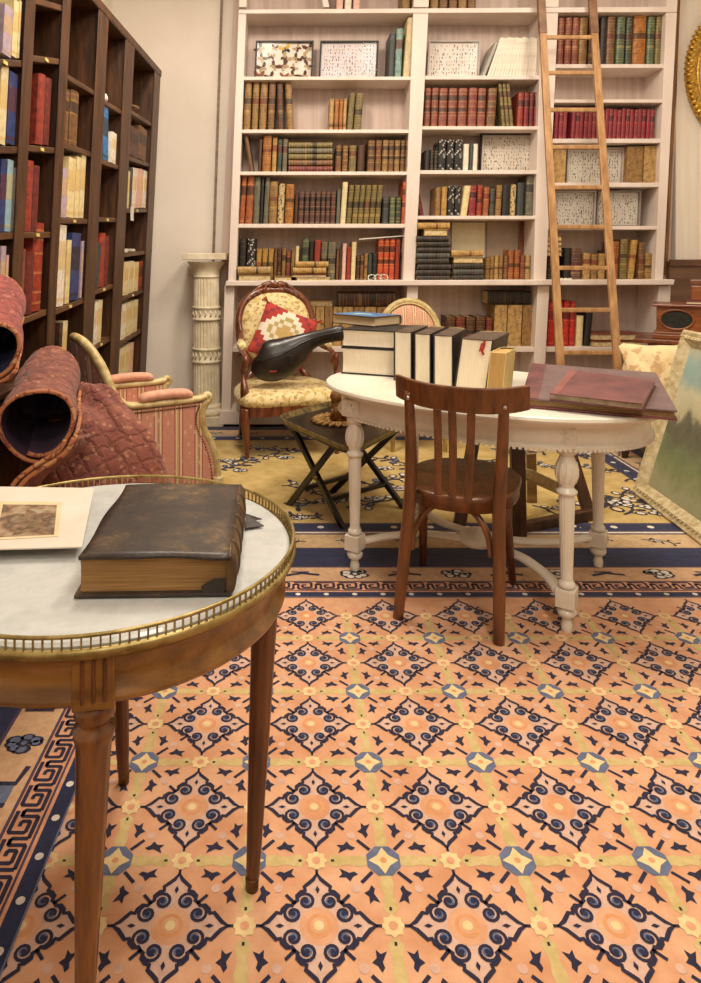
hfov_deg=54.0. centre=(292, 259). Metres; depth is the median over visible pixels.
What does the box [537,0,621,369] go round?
wooden ladder
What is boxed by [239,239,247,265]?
book
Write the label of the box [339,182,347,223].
book
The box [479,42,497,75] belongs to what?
book
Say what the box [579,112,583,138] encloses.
book
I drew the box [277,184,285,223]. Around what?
book
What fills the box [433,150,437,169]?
book
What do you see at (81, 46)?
bookcase
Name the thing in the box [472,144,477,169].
book
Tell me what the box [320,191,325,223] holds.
book
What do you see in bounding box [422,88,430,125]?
book
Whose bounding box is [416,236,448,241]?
book
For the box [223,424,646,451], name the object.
floor
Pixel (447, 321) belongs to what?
book
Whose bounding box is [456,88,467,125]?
book
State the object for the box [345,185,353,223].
book
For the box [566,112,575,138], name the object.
book
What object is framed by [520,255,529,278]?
book
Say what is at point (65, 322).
book
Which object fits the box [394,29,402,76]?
book
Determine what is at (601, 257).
book
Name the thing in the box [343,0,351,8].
book
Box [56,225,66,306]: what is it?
book
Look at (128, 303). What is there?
book
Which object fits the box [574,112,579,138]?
book
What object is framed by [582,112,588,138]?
book
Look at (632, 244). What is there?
book
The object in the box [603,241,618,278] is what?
book
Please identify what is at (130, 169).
book
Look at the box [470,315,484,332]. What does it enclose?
book
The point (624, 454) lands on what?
floral armchair
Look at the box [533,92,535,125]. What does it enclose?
book
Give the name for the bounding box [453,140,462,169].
book
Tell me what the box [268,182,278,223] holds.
book
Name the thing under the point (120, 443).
quilt
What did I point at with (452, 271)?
book
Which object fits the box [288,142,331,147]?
book
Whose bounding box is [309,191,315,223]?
book
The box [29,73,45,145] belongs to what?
book
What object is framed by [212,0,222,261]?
trim
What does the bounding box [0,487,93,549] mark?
print
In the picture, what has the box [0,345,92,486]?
rolled rug
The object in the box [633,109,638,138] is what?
book
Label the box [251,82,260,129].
book
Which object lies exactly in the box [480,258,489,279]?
book
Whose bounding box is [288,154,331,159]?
book
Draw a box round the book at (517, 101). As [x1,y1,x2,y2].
[511,92,523,125]
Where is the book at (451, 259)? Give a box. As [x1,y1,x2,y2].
[447,257,482,262]
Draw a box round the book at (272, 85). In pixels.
[267,82,276,129]
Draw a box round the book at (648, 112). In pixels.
[645,109,650,138]
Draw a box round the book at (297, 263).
[295,261,327,266]
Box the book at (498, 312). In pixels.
[486,304,506,331]
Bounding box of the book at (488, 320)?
[484,315,492,330]
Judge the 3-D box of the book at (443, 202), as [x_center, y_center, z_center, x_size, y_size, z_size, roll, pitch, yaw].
[1.154,-0.442,5.312,0.053,0.226,0.225,0,0,0]
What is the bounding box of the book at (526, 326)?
[520,304,532,345]
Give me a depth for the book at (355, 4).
5.21 m
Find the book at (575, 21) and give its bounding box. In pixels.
[570,17,578,63]
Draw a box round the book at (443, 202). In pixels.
[440,186,446,215]
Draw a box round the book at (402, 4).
[398,0,409,8]
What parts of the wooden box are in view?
lid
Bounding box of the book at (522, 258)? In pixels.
[519,256,524,278]
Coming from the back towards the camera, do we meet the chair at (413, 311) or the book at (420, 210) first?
the book at (420, 210)
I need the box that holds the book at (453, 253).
[450,250,482,256]
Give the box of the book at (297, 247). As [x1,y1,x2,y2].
[294,246,298,279]
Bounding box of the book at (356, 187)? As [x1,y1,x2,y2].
[351,185,359,223]
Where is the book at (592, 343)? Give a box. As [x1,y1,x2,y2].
[590,340,641,346]
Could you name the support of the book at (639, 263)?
on the bookcase at (392, 109)
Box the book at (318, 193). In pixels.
[314,191,320,223]
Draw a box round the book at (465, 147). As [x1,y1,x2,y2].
[461,144,468,169]
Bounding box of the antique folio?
[74,484,263,597]
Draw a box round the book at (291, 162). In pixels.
[288,160,331,165]
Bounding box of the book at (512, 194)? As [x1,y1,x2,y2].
[508,185,515,215]
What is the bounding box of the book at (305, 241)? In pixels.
[301,238,308,260]
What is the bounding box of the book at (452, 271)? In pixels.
[450,269,482,274]
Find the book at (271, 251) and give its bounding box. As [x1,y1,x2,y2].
[268,249,274,279]
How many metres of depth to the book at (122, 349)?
4.42 m
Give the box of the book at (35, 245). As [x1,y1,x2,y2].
[23,223,43,311]
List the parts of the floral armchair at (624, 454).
leg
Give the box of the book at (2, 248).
[0,246,5,274]
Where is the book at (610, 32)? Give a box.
[605,16,615,63]
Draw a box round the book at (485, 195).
[481,187,489,215]
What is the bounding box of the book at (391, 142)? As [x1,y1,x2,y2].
[387,140,393,171]
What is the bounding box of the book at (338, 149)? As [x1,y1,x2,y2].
[333,145,341,171]
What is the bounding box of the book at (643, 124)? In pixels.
[641,109,646,138]
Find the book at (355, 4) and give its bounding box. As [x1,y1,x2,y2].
[351,0,359,8]
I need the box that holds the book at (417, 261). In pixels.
[415,259,448,263]
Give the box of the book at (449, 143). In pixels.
[445,140,453,169]
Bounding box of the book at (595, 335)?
[590,331,637,340]
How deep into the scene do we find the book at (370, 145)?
5.21 m
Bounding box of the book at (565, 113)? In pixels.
[562,112,567,138]
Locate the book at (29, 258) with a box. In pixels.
[24,252,33,314]
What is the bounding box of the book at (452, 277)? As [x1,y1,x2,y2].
[448,275,482,279]
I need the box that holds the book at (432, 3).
[429,0,438,7]
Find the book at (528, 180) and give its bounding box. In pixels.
[517,176,533,215]
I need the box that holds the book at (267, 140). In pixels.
[262,136,272,171]
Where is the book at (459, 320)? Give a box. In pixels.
[452,315,464,327]
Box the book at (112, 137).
[108,131,116,163]
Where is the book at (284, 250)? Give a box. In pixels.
[281,248,286,275]
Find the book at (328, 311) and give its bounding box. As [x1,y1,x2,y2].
[324,307,332,328]
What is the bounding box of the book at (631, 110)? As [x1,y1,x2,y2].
[629,109,633,138]
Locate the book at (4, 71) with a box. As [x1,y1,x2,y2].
[0,66,8,145]
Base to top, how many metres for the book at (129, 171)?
0.238 m
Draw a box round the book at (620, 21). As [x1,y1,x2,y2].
[614,16,624,63]
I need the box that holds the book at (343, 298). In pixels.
[336,292,395,305]
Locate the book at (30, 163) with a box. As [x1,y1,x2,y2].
[24,160,33,231]
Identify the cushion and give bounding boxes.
[234,376,331,407]
[239,296,323,371]
[618,343,677,387]
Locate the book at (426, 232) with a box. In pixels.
[419,229,447,235]
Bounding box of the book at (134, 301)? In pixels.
[124,299,137,332]
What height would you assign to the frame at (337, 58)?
0.319 m
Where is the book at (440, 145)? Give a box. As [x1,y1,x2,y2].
[433,140,445,169]
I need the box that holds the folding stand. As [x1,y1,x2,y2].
[453,443,592,536]
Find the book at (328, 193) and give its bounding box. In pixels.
[324,191,330,223]
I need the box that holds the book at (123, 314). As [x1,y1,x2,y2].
[120,303,125,339]
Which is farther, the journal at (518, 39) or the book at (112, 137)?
the journal at (518, 39)
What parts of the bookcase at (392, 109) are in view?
shelf, shelf, shelf, shelf, shelf, shelf, shelf, shelf, shelf, shelf, shelf, shelf, shelf, shelf, shelf, shelf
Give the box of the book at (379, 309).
[376,306,387,312]
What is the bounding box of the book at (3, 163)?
[0,159,6,231]
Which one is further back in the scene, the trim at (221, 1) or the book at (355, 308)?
the trim at (221, 1)
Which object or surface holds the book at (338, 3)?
on the bookcase at (392, 109)
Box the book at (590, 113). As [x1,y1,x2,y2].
[587,112,592,138]
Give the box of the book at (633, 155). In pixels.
[623,146,643,182]
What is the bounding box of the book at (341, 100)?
[338,99,342,129]
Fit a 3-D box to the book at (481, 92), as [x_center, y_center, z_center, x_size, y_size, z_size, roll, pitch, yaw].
[1.441,-1.154,5.318,0.075,0.301,0.226,0,0,0]
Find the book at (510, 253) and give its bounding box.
[503,250,513,278]
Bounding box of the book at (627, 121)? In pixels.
[624,109,629,138]
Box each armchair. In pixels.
[69,333,222,483]
[234,281,339,458]
[621,363,653,457]
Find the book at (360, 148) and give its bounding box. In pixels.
[356,145,364,171]
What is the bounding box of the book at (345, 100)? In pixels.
[342,99,346,129]
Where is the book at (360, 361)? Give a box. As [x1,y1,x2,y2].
[341,347,393,376]
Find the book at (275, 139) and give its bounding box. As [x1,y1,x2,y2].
[272,137,277,171]
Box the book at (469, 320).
[465,315,474,335]
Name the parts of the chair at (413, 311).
leg, frame, panel, leg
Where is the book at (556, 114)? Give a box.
[552,112,558,138]
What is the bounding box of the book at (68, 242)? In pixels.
[63,240,71,303]
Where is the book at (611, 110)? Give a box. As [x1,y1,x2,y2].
[608,109,613,138]
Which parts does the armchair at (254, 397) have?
leg, arm, leg, seat rail, frame, arm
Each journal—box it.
[485,37,502,75]
[490,38,504,75]
[493,38,507,75]
[496,37,510,75]
[499,38,512,75]
[502,38,515,75]
[505,37,517,75]
[508,38,519,75]
[511,38,522,75]
[514,37,525,75]
[518,38,527,75]
[521,38,529,75]
[523,37,532,75]
[526,38,534,75]
[530,38,537,75]
[532,40,537,75]
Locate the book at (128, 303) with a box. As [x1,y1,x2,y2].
[122,301,131,336]
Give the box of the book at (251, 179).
[245,176,254,223]
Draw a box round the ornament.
[311,391,364,426]
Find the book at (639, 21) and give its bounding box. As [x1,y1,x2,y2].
[631,15,646,63]
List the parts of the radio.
moulding, oval moulding, lid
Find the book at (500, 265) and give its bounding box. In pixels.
[498,256,502,278]
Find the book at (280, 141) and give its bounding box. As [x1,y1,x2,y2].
[277,139,282,171]
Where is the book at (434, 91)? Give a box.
[430,88,438,125]
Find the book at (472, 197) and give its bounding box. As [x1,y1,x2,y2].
[467,185,476,215]
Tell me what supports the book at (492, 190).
on the bookcase at (392, 109)
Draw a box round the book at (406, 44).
[401,17,411,76]
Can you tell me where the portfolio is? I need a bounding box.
[525,363,676,420]
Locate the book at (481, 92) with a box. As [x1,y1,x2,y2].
[476,88,485,125]
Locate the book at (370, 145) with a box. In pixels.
[364,140,374,171]
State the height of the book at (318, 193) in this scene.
0.253 m
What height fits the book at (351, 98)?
0.287 m
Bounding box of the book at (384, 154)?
[381,140,388,171]
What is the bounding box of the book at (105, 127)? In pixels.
[102,106,107,160]
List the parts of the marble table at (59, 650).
leg, leg, leg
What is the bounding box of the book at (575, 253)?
[569,248,581,278]
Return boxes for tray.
[283,407,398,452]
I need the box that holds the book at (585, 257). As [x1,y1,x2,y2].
[580,253,590,278]
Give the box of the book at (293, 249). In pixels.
[291,248,294,279]
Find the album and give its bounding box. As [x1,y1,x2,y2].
[550,369,655,410]
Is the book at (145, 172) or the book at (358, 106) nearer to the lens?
the book at (145, 172)
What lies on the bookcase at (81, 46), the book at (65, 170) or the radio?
the book at (65, 170)
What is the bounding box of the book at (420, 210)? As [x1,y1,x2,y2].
[418,194,423,215]
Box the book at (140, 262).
[134,261,142,289]
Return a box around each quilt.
[0,274,25,383]
[19,383,169,487]
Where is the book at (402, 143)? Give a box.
[399,140,404,171]
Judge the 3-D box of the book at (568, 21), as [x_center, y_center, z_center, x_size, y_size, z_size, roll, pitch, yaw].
[2.098,-1.657,5.310,0.065,0.370,0.228,0,0,0]
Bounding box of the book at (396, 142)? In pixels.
[393,140,399,171]
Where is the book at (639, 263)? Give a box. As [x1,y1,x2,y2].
[633,243,644,278]
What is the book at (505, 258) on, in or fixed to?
on the bookcase at (392, 109)
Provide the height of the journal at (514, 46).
0.306 m
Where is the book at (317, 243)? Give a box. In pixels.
[313,240,320,260]
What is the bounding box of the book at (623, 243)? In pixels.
[613,239,627,278]
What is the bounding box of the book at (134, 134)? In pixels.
[129,125,138,158]
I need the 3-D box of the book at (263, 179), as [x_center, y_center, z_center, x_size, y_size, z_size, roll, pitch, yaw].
[-0.233,-0.443,5.312,0.036,0.352,0.225,0,0,0]
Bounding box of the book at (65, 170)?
[61,167,67,217]
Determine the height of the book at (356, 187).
0.298 m
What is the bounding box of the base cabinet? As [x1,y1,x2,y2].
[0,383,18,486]
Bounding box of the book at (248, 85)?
[243,82,252,129]
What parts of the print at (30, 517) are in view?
engraved plate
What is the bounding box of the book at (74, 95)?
[67,89,78,145]
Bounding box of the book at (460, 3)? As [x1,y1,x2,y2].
[457,0,466,7]
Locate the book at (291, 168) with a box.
[288,166,331,171]
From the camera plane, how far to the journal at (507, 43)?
5.20 m
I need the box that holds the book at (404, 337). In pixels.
[394,324,427,379]
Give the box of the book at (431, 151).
[429,150,433,169]
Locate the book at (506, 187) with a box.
[500,184,509,215]
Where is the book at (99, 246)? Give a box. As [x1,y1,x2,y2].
[95,243,101,288]
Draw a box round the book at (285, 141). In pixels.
[282,139,287,171]
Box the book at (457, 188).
[453,186,460,215]
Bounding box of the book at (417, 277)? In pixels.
[414,275,449,279]
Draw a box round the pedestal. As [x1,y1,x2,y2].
[182,253,228,426]
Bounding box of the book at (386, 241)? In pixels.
[382,239,389,279]
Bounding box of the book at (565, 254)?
[559,248,570,278]
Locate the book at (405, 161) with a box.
[404,140,406,171]
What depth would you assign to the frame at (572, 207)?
5.28 m
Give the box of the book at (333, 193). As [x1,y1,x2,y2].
[329,191,335,223]
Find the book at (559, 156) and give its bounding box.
[553,150,565,182]
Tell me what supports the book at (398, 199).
on the bookcase at (392, 109)
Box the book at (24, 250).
[22,249,25,291]
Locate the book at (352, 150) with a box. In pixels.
[347,145,356,171]
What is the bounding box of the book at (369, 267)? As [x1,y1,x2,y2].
[367,254,371,279]
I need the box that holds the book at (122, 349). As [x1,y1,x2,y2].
[118,347,124,373]
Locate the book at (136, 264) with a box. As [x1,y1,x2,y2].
[133,262,138,290]
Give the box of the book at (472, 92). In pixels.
[466,88,476,125]
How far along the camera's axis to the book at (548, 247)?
5.17 m
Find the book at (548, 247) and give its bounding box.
[547,246,561,250]
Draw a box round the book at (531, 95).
[528,92,533,125]
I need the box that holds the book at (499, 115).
[493,83,504,125]
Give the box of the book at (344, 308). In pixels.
[341,306,352,345]
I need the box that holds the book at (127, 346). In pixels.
[120,344,129,372]
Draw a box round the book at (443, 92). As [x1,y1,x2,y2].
[437,88,447,125]
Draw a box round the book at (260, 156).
[258,139,262,171]
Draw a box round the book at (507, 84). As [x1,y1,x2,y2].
[506,83,512,125]
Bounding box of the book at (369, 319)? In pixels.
[332,312,401,326]
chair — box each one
[383,298,447,451]
[393,374,530,646]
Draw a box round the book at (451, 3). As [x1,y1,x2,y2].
[447,0,456,7]
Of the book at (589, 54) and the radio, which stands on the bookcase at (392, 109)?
the book at (589, 54)
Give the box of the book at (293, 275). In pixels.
[291,274,326,276]
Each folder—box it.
[357,235,402,239]
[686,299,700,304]
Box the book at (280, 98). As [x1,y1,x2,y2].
[277,82,283,129]
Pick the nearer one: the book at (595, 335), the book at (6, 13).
the book at (6, 13)
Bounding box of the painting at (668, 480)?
[633,329,700,544]
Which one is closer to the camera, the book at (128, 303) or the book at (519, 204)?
the book at (128, 303)
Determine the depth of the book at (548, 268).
5.21 m
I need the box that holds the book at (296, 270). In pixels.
[293,267,325,273]
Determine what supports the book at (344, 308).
on the bookcase at (392, 109)
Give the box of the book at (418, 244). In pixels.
[416,242,450,247]
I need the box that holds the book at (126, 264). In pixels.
[122,262,128,295]
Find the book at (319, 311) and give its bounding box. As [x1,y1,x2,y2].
[315,307,324,329]
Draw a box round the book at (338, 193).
[335,189,340,223]
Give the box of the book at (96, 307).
[93,302,98,344]
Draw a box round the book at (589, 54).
[586,19,591,63]
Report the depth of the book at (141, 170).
4.73 m
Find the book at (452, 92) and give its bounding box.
[446,88,457,125]
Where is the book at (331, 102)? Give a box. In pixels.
[327,99,333,129]
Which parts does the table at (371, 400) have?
leg, leg, leg, leg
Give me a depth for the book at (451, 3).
5.20 m
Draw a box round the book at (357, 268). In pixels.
[355,256,359,279]
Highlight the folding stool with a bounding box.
[280,401,402,528]
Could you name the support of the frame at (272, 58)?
on the bookcase at (392, 109)
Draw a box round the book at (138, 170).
[135,168,139,208]
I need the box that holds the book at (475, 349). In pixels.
[454,331,508,387]
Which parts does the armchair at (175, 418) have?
frame, panel, arm rail, arm post, arm rail, panel, nailhead trim, arm post, leg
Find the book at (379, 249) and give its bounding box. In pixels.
[375,239,383,279]
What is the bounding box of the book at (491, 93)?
[485,88,496,125]
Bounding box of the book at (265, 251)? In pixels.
[262,249,268,265]
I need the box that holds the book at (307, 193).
[303,191,309,223]
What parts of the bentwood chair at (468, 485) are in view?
leg, leg, rail, seat, seat frame, leg, leg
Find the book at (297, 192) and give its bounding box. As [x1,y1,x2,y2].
[294,191,298,223]
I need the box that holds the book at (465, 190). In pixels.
[459,186,470,215]
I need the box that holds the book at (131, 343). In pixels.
[124,342,133,372]
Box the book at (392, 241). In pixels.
[388,239,394,279]
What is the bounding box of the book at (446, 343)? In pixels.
[433,327,465,385]
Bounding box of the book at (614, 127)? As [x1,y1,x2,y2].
[612,109,617,138]
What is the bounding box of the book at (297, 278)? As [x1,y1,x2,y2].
[296,277,329,280]
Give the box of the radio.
[652,301,700,338]
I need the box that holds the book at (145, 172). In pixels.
[142,170,146,207]
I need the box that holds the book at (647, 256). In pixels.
[643,253,651,278]
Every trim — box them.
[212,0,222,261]
[664,0,679,274]
[669,260,700,265]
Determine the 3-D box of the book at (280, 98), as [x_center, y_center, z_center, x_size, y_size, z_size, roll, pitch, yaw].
[-0.094,-1.169,5.309,0.055,0.381,0.228,0,0,0]
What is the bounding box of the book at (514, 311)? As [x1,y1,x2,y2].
[505,304,521,345]
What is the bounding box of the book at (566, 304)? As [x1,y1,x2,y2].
[561,300,569,345]
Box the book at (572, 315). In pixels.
[568,300,575,345]
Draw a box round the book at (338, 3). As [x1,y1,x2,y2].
[335,0,342,8]
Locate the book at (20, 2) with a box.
[17,0,21,58]
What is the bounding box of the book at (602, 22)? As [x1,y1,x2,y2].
[598,18,606,63]
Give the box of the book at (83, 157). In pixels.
[64,154,85,217]
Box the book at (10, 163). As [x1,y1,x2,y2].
[3,159,13,231]
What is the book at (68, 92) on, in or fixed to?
on the bookcase at (81, 46)
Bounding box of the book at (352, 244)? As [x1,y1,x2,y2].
[350,242,356,279]
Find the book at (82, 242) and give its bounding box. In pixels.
[78,241,83,297]
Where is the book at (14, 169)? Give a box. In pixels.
[10,168,15,230]
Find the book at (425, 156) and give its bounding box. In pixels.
[420,150,429,169]
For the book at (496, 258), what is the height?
0.190 m
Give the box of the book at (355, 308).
[353,306,364,325]
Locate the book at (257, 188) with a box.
[253,177,261,223]
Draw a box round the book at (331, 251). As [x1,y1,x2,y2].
[326,242,335,279]
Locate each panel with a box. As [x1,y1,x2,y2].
[451,223,484,257]
[486,222,518,256]
[671,0,700,259]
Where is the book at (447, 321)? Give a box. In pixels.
[440,315,455,328]
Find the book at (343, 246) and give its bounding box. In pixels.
[341,244,346,279]
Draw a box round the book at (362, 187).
[357,185,365,223]
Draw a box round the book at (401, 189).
[398,182,405,223]
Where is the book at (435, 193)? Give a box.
[429,187,440,215]
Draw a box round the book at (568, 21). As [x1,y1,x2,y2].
[563,17,571,63]
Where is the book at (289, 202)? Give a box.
[284,184,294,223]
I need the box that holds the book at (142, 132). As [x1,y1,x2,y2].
[132,125,146,161]
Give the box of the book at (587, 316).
[576,312,592,345]
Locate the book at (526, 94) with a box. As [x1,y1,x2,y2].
[522,92,528,125]
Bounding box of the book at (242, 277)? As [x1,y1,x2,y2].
[238,274,271,280]
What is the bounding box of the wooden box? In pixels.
[690,279,700,300]
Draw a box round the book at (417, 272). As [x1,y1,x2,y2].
[415,270,449,274]
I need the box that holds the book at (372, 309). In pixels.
[364,306,375,312]
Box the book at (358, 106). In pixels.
[352,93,363,129]
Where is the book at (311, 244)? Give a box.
[309,242,313,260]
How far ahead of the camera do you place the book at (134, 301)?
4.73 m
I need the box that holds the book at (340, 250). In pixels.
[338,249,341,279]
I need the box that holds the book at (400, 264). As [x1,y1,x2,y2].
[399,253,401,279]
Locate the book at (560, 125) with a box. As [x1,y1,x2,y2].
[557,112,563,138]
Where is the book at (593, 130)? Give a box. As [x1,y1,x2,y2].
[591,112,595,138]
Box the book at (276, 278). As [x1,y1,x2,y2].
[274,276,291,280]
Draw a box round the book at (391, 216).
[388,197,395,223]
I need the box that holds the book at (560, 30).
[556,18,564,63]
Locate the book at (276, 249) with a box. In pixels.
[273,248,277,279]
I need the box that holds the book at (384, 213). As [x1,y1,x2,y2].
[380,197,388,223]
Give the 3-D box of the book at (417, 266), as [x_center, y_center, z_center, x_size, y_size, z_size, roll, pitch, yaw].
[1.062,0.056,5.219,0.248,0.040,0.203,0,0,0]
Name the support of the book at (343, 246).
on the bookcase at (392, 109)
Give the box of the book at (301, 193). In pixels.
[298,191,304,223]
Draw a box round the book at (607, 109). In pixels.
[604,108,609,138]
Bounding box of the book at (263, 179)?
[260,178,265,223]
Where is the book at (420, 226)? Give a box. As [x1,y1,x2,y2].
[417,223,449,229]
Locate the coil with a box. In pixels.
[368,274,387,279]
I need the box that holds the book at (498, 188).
[491,185,501,215]
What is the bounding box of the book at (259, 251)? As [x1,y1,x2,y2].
[256,249,262,265]
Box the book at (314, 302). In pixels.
[309,299,332,306]
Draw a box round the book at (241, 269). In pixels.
[238,266,270,273]
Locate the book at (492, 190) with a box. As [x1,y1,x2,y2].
[488,188,494,215]
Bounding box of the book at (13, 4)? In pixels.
[0,0,18,58]
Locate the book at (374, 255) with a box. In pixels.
[370,253,376,279]
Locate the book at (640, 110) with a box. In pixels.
[637,109,641,138]
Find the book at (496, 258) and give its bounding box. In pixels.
[489,256,498,278]
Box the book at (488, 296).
[481,290,530,303]
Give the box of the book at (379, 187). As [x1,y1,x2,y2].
[374,185,382,223]
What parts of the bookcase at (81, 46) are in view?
shelf, shelf, shelf, shelf, shelf, shelf, shelf, shelf, shelf, shelf, shelf, shelf, shelf, shelf, shelf, shelf, shelf, cornice, shelf, shelf, shelf, shelf, shelf, shelf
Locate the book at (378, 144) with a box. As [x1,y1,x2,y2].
[374,140,381,171]
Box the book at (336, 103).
[333,99,338,129]
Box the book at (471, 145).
[468,144,472,169]
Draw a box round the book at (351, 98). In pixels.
[346,93,355,129]
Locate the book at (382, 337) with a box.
[342,325,409,348]
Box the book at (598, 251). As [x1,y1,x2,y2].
[597,250,606,278]
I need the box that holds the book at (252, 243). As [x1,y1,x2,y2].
[247,239,257,265]
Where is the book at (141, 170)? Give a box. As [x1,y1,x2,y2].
[138,169,143,207]
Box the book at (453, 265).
[449,263,482,268]
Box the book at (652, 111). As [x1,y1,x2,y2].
[649,110,654,138]
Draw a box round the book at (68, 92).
[64,89,69,142]
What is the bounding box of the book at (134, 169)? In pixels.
[131,168,136,208]
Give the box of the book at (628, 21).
[623,17,632,63]
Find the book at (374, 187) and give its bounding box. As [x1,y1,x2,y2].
[368,185,376,223]
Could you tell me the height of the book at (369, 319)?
0.047 m
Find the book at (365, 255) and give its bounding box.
[362,254,367,279]
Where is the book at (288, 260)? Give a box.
[286,251,290,275]
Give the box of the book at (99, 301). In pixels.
[95,300,102,342]
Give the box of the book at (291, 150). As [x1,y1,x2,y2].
[288,148,331,153]
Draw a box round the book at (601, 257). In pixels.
[597,254,604,278]
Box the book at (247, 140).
[244,134,254,171]
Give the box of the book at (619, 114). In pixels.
[616,110,621,138]
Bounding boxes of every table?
[0,475,295,982]
[326,371,658,632]
[634,332,679,344]
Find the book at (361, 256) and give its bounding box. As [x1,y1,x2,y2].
[358,255,363,279]
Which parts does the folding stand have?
post, post, post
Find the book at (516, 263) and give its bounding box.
[513,250,519,278]
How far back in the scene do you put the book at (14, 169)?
2.61 m
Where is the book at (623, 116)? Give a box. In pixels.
[620,108,625,138]
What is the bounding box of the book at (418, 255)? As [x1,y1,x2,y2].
[416,253,449,257]
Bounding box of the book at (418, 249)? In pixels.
[416,247,449,252]
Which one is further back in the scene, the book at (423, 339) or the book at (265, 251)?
the book at (265, 251)
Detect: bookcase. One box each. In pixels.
[0,0,161,465]
[219,0,678,423]
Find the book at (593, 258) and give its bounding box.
[589,254,597,278]
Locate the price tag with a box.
[131,207,133,220]
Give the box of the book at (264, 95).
[259,82,268,129]
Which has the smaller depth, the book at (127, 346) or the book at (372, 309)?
the book at (127, 346)
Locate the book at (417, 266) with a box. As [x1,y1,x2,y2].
[415,264,450,269]
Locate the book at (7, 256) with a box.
[5,255,8,275]
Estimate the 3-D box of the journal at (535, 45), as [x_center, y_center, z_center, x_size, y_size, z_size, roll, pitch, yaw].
[1.835,-1.535,5.321,0.064,0.298,0.225,0,0,0]
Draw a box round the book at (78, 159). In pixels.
[70,156,80,217]
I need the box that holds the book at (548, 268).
[546,256,550,278]
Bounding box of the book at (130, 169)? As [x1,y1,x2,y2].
[128,167,132,208]
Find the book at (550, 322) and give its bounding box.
[546,300,553,345]
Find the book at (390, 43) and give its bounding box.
[385,33,395,76]
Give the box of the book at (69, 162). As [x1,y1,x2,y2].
[63,156,75,217]
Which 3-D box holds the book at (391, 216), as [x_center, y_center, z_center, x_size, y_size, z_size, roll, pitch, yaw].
[0.760,-0.372,5.312,0.050,0.210,0.226,0,0,0]
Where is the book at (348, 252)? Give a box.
[345,247,350,279]
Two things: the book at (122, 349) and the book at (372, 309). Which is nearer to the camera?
the book at (122, 349)
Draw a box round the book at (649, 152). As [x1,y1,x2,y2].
[642,146,656,182]
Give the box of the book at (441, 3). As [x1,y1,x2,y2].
[438,0,447,7]
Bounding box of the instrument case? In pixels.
[251,325,343,381]
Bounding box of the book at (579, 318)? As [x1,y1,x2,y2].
[574,314,582,345]
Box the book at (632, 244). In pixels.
[626,240,637,278]
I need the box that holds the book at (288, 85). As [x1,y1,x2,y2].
[285,82,293,129]
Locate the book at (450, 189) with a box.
[446,186,454,215]
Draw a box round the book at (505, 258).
[502,256,507,278]
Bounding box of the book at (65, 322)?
[55,320,67,348]
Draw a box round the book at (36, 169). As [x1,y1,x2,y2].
[30,165,39,230]
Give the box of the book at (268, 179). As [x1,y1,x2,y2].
[263,177,270,223]
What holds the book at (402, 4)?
on the bookcase at (392, 109)
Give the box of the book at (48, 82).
[42,77,51,146]
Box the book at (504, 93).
[502,83,508,125]
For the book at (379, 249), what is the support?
on the bookcase at (392, 109)
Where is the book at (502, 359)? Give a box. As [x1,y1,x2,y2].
[487,347,515,387]
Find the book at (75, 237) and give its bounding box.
[66,232,80,300]
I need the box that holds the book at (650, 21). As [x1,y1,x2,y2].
[644,16,654,63]
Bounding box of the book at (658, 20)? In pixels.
[653,16,661,63]
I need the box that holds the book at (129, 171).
[127,171,129,208]
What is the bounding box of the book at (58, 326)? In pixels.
[54,323,62,346]
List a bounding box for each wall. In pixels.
[101,0,111,11]
[112,0,670,392]
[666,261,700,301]
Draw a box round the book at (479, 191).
[475,185,482,215]
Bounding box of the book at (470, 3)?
[466,0,475,7]
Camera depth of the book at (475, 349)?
2.68 m
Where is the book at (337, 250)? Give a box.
[335,249,338,279]
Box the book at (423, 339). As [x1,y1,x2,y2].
[414,326,445,383]
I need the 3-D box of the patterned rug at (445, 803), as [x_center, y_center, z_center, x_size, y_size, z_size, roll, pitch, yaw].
[0.902,1.244,1.476,3.505,0.012,2.762,0,0,0]
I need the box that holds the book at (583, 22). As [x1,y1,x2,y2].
[577,17,587,63]
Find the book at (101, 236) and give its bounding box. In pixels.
[98,233,105,286]
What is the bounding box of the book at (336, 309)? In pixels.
[331,306,341,345]
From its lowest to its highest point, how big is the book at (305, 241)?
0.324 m
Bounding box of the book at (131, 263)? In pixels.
[124,261,133,293]
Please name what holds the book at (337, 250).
on the bookcase at (392, 109)
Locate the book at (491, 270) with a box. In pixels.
[485,257,493,278]
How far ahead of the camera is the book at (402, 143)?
5.20 m
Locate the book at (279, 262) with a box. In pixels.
[277,248,281,275]
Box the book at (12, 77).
[5,70,17,145]
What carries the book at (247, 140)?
on the bookcase at (392, 109)
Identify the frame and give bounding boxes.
[253,41,313,76]
[319,41,378,76]
[426,40,480,75]
[478,133,530,169]
[555,191,596,224]
[565,147,623,182]
[595,191,641,225]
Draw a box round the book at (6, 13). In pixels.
[0,3,12,58]
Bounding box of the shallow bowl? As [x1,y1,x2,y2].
[132,104,139,111]
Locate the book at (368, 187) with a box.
[362,185,371,223]
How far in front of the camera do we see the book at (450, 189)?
5.20 m
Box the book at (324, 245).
[320,242,327,270]
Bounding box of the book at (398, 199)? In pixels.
[394,197,400,223]
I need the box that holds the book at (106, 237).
[103,236,108,285]
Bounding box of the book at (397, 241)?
[394,239,400,279]
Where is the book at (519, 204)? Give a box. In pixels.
[513,183,524,215]
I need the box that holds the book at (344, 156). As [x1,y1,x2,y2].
[341,145,347,171]
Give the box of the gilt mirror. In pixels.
[684,25,700,121]
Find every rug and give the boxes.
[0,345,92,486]
[0,556,700,982]
[207,427,700,555]
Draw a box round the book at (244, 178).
[239,176,247,223]
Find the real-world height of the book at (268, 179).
0.359 m

